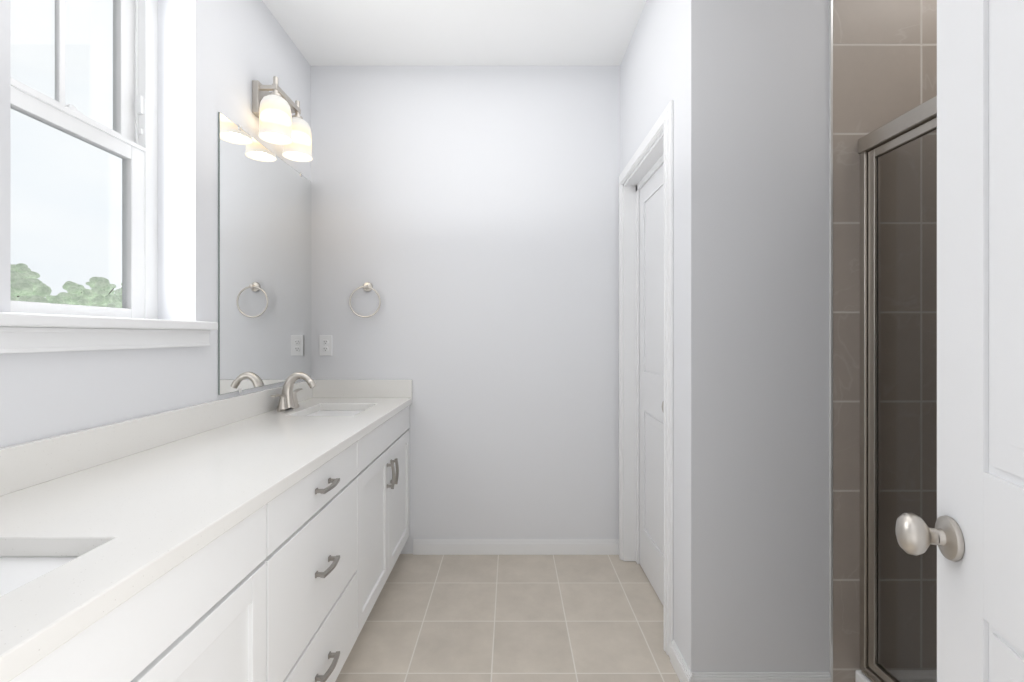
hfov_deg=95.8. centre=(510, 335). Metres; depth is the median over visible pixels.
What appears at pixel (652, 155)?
door frame
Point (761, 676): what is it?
baseboard
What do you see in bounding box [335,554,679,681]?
floor
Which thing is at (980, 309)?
entry door
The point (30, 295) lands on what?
trees
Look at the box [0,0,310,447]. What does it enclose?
wall
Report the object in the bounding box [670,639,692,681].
baseboard
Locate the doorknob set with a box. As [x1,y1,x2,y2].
[895,513,964,561]
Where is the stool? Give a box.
[0,312,217,329]
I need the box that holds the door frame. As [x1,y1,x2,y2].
[619,100,672,656]
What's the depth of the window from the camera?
1.53 m
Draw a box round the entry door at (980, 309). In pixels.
[937,0,1023,681]
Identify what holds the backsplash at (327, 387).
attached to the wall at (465, 221)
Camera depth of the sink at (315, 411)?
2.29 m
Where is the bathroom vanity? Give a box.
[0,404,410,681]
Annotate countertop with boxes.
[0,396,411,675]
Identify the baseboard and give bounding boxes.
[413,539,618,554]
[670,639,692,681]
[691,672,831,681]
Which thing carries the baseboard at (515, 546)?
attached to the wall at (465, 221)
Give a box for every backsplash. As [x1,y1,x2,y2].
[0,388,275,495]
[320,380,411,395]
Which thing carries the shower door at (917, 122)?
on the shower base
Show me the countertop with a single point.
(132, 516)
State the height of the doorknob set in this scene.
0.065 m
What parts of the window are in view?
window sash upper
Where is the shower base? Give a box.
[855,670,936,681]
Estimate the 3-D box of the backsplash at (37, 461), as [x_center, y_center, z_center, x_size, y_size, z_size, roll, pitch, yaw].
[-1.109,0.297,1.367,0.019,0.100,2.436,0,0,0]
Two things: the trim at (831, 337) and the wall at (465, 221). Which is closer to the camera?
the trim at (831, 337)
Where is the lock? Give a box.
[64,95,143,143]
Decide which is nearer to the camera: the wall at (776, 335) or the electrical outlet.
the wall at (776, 335)
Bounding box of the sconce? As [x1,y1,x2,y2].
[252,76,312,161]
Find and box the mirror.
[218,112,311,394]
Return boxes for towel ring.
[349,282,380,317]
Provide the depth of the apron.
1.22 m
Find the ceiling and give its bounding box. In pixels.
[262,0,645,65]
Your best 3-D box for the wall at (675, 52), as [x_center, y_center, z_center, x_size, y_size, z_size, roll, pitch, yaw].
[0.667,-0.143,2.076,0.115,2.730,1.022,0,0,0]
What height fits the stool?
0.030 m
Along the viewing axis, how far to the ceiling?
2.30 m
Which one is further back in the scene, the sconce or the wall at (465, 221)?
the wall at (465, 221)
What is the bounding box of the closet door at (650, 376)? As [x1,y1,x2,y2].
[639,164,662,604]
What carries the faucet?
on the countertop
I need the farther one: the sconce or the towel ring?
the towel ring
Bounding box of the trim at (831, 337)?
[829,0,832,681]
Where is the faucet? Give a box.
[268,372,319,411]
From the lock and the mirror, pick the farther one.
the mirror
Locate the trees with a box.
[11,263,121,307]
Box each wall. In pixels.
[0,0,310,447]
[311,66,619,553]
[620,0,724,671]
[725,0,936,681]
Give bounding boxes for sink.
[0,548,83,591]
[300,408,363,415]
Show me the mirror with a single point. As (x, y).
(264, 266)
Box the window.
[11,0,157,318]
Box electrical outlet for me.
[319,335,331,355]
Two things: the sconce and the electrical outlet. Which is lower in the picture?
the electrical outlet
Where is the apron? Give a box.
[0,326,210,353]
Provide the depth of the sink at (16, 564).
0.78 m
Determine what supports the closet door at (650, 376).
in the wall at (675, 52)
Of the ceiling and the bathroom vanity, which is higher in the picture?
the ceiling
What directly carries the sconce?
attached to the wall at (215, 57)
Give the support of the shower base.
on the floor
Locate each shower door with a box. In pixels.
[858,96,936,681]

